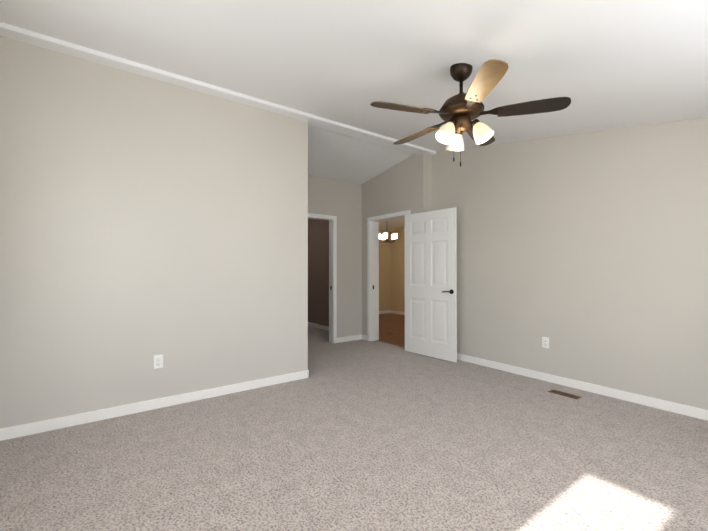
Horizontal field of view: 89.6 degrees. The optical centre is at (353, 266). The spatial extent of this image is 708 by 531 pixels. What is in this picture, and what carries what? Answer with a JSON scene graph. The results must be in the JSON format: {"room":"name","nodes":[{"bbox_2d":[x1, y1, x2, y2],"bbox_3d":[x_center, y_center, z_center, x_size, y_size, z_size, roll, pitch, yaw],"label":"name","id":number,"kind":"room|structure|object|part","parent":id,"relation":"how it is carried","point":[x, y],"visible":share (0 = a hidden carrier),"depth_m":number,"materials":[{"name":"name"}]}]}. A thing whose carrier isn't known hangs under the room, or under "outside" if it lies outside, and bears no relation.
{"room":"empty bedroom","nodes":[
{"label":"empty bedroom","id":0,"kind":"room"},
{"bbox_2d":[0,36,307,428],"bbox_3d":[-1.630,-0.203,3.279,2.670,2.888,0.120,0,-1,-37],"label":"wall","id":1,"kind":"structure","parent":0,"point":[144,220],"depth_m":3.04,"materials":[{"name":"paint"}]},
{"bbox_2d":[0,370,308,440],"bbox_3d":[-1.526,1.199,3.264,2.532,0.085,0.012,0,-1,-37],"label":"baseboard","id":2,"kind":"structure","parent":1,"relation":"attached to","point":[7,433],"depth_m":3.02,"materials":[{"name":"white wood"}]},
{"bbox_2d":[154,354,162,368],"bbox_3d":[-1.717,0.830,3.128,0.072,0.117,0.008,0,-1,-37],"label":"outlet","id":3,"kind":"object","parent":1,"relation":"attached to","point":[158,361],"visible":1,"depth_m":3.12,"materials":[{"name":"white plastic"}]},
{"bbox_2d":[308,175,361,337],"bbox_3d":[-0.478,-0.279,5.865,1.438,3.080,0.120,0,-1,-37],"label":"wall","id":4,"kind":"structure","parent":0,"point":[348,204],"depth_m":6.04,"materials":[{"name":"paint"}]},
{"bbox_2d":[308,217,332,220],"bbox_3d":[-0.712,-0.789,5.696,0.856,0.018,0.120,0,-1,-37],"label":"trim","id":5,"kind":"structure","parent":4,"relation":"attached to","point":[319,218],"depth_m":5.76,"materials":[{"name":"white wood"}]},
{"bbox_2d":[308,213,336,342],"bbox_3d":[-0.672,0.207,5.634,0.950,2.105,0.014,0,-1,-37],"label":"door frame","id":6,"kind":"structure","parent":4,"relation":"attached to","point":[334,281],"depth_m":5.89,"materials":[{"name":"white wood"}]},
{"bbox_3d":[-0.672,-0.816,5.642,0.950,0.060,0.014,0,-1,-37],"label":"doorway trim casing","id":7,"kind":"part","parent":6,"relation":"part of","materials":[{"name":"white wood"}]},
{"bbox_2d":[329,220,332,342],"bbox_3d":[-0.375,0.242,5.938,0.018,2.040,0.120,0,-1,-37],"label":"trim","id":8,"kind":"structure","parent":4,"relation":"attached to","point":[330,281],"depth_m":5.93,"materials":[{"name":"white wood"}]},
{"bbox_2d":[337,334,361,342],"bbox_3d":[-0.076,1.220,6.070,0.535,0.085,0.012,0,-1,-37],"label":"baseboard","id":9,"kind":"structure","parent":4,"relation":"attached to","point":[348,338],"depth_m":6.06,"materials":[{"name":"white wood"}]},
{"bbox_2d":[0,326,707,530],"bbox_3d":[-1.105,1.298,4.112,4.520,0.100,9.250,0,-1,-37],"label":"floor","id":10,"kind":"structure","parent":0,"point":[359,435],"depth_m":2.26,"materials":[{"name":"grey carpet"}]},
{"bbox_2d":[371,341,404,349],"bbox_3d":[0.589,1.310,5.723,0.120,0.100,0.916,0,-1,-37],"label":"threshold","id":11,"kind":"object","parent":10,"relation":"on","point":[394,346],"visible":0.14,"depth_m":5.71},
{"bbox_2d":[548,389,580,398],"bbox_3d":[2.049,1.240,3.470,0.100,0.006,0.260,0,-1,-37],"label":"floor vent","id":12,"kind":"object","parent":10,"relation":"in","point":[564,394],"visible":0.98,"depth_m":3.46,"materials":[{"name":"brown metal"}]},
{"bbox_2d":[0,0,707,150],"bbox_3d":[1.632,-1.433,3.019,7.590,0.866,4.200,0,-1,-37],"label":"ceiling","id":13,"kind":"structure","parent":0,"point":[607,64],"depth_m":2.33,"materials":[{"name":"paint"}]},
{"bbox_2d":[0,22,435,154],"bbox_3d":[-0.701,-1.681,3.867,4.550,0.077,0.200,0,-1,-37],"label":"ceiling trim","id":14,"kind":"structure","parent":13,"relation":"attached to","point":[42,41],"depth_m":3.22,"materials":[{"name":"paint"}]},
{"bbox_2d":[370,59,570,166],"bbox_3d":[0.709,-1.032,2.493,1.265,0.716,1.216,0,-1,-37],"label":"ceiling fan","id":15,"kind":"object","parent":13,"relation":"hanging from","point":[460,111],"visible":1,"depth_m":2.35,"materials":[{"name":"brown metal"}]},
{"bbox_2d":[308,125,412,230],"bbox_3d":[-1.159,-1.323,6.781,7.590,1.029,5.170,0,-1,-37],"label":"ceiling","id":16,"kind":"structure","parent":0,"point":[337,156],"depth_m":5.21,"materials":[{"name":"paint"}]},
{"bbox_2d":[379,233,396,242],"bbox_3d":[0.751,-0.904,7.968,0.466,0.742,0.481,0,-1,-37],"label":"chandelier","id":17,"kind":"object","parent":16,"relation":"hanging from","point":[385,238],"visible":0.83,"depth_m":7.84,"materials":[{"name":"white glass"}]},
{"bbox_2d":[308,153,431,334],"bbox_3d":[-0.456,-0.269,7.189,0.184,3.080,5.100,0,-1,-37],"label":"wall","id":18,"kind":"structure","parent":0,"point":[318,271],"depth_m":6.06,"materials":[{"name":"beige paint"}]},
{"bbox_2d":[308,322,328,330],"bbox_3d":[-1.000,1.233,7.748,0.012,0.085,3.536,0,-1,-37],"label":"baseboard","id":19,"kind":"structure","parent":18,"relation":"attached to","point":[319,326],"depth_m":7.38,"materials":[{"name":"white wood"}]},
{"bbox_2d":[370,221,377,340],"bbox_3d":[0.345,0.243,6.110,0.180,2.040,0.018,0,-1,-37],"label":"trim","id":20,"kind":"structure","parent":18,"relation":"attached to","point":[374,281],"depth_m":6.10,"materials":[{"name":"white wood"}]},
{"bbox_2d":[378,222,378,339],"bbox_3d":[0.407,0.241,6.188,0.014,2.045,0.060,0,-1,-37],"label":"door frame","id":21,"kind":"structure","parent":18,"relation":"attached to","point":[378,280],"depth_m":6.16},
{"bbox_2d":[372,215,404,221],"bbox_3d":[0.613,-0.789,5.757,0.180,0.018,0.916,0,-1,-37],"label":"trim","id":22,"kind":"structure","parent":18,"relation":"attached to","point":[391,218],"depth_m":5.74,"materials":[{"name":"white wood"}]},
{"bbox_2d":[367,210,409,340],"bbox_3d":[0.535,0.207,5.691,0.014,2.105,1.010,0,-1,-37],"label":"door frame","id":23,"kind":"structure","parent":18,"relation":"attached to","point":[368,280],"depth_m":6.05,"materials":[{"name":"white wood"}]},
{"bbox_3d":[0.535,-0.815,5.699,0.014,0.060,1.010,0,-1,-37],"label":"doorway top casing trim","id":24,"kind":"part","parent":23,"relation":"part of","materials":[{"name":"white wood"}]},
{"bbox_2d":[405,207,456,361],"bbox_3d":[1.046,0.235,4.972,0.140,2.015,0.872,0,-1,-40],"label":"door","id":25,"kind":"structure","parent":18,"relation":"in","point":[430,283],"depth_m":4.92,"materials":[{"name":"white wood"}]},
{"bbox_2d":[379,230,389,310],"bbox_3d":[-0.127,-0.253,9.226,2.770,3.080,0.120,0,-1,-37],"label":"wall","id":26,"kind":"structure","parent":0,"point":[384,276],"depth_m":9.87,"materials":[{"name":"paint"}]},
{"bbox_2d":[379,310,389,313],"bbox_3d":[-0.088,1.244,9.161,2.770,0.085,0.012,0,-1,-37],"label":"baseboard","id":27,"kind":"structure","parent":26,"relation":"attached to","point":[384,312],"depth_m":9.85,"materials":[{"name":"white wood"}]},
{"bbox_2d":[376,313,404,347],"bbox_3d":[1.115,1.326,7.614,2.980,0.096,4.170,0,-1,-37],"label":"floor","id":28,"kind":"structure","parent":0,"point":[393,324],"depth_m":7.26,"materials":[{"name":"brown wood"}]},
{"bbox_2d":[390,226,404,311],"bbox_3d":[2.240,-0.259,8.460,0.120,3.080,4.170,0,-1,-37],"label":"wall","id":29,"kind":"structure","parent":0,"point":[397,274],"depth_m":9.76,"materials":[{"name":"paint"}]},
{"bbox_2d":[390,310,404,314],"bbox_3d":[2.187,1.238,8.410,0.012,0.085,3.930,0,-1,-37],"label":"baseboard","id":30,"kind":"structure","parent":29,"relation":"attached to","point":[397,312],"depth_m":9.74,"materials":[{"name":"white wood"}]},
{"bbox_2d":[432,117,707,409],"bbox_3d":[2.422,-0.296,3.566,0.120,3.080,4.150,0,-1,-37],"label":"wall","id":31,"kind":"structure","parent":0,"point":[586,253],"depth_m":3.55,"materials":[{"name":"paint"}]},
{"bbox_2d":[542,337,548,347],"bbox_3d":[2.094,0.826,3.893,0.008,0.117,0.072,0,-1,-37],"label":"outlet","id":32,"kind":"object","parent":31,"relation":"attached to","point":[545,342],"visible":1,"depth_m":3.89,"materials":[{"name":"white plastic"}]},
{"bbox_2d":[457,353,707,420],"bbox_3d":[2.325,1.201,3.575,0.012,0.085,4.000,0,-1,-37],"label":"baseboard","id":33,"kind":"structure","parent":31,"relation":"attached to","point":[691,411],"depth_m":3.48,"materials":[{"name":"white wood"}]},
{"bbox_2d":[437,358,707,427],"bbox_3d":[2.302,1.293,3.464,0.180,0.100,4.150,0,-1,-37],"label":"floor strip","id":34,"kind":"object","parent":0,"point":[681,417],"visible":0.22,"depth_m":3.42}
]}

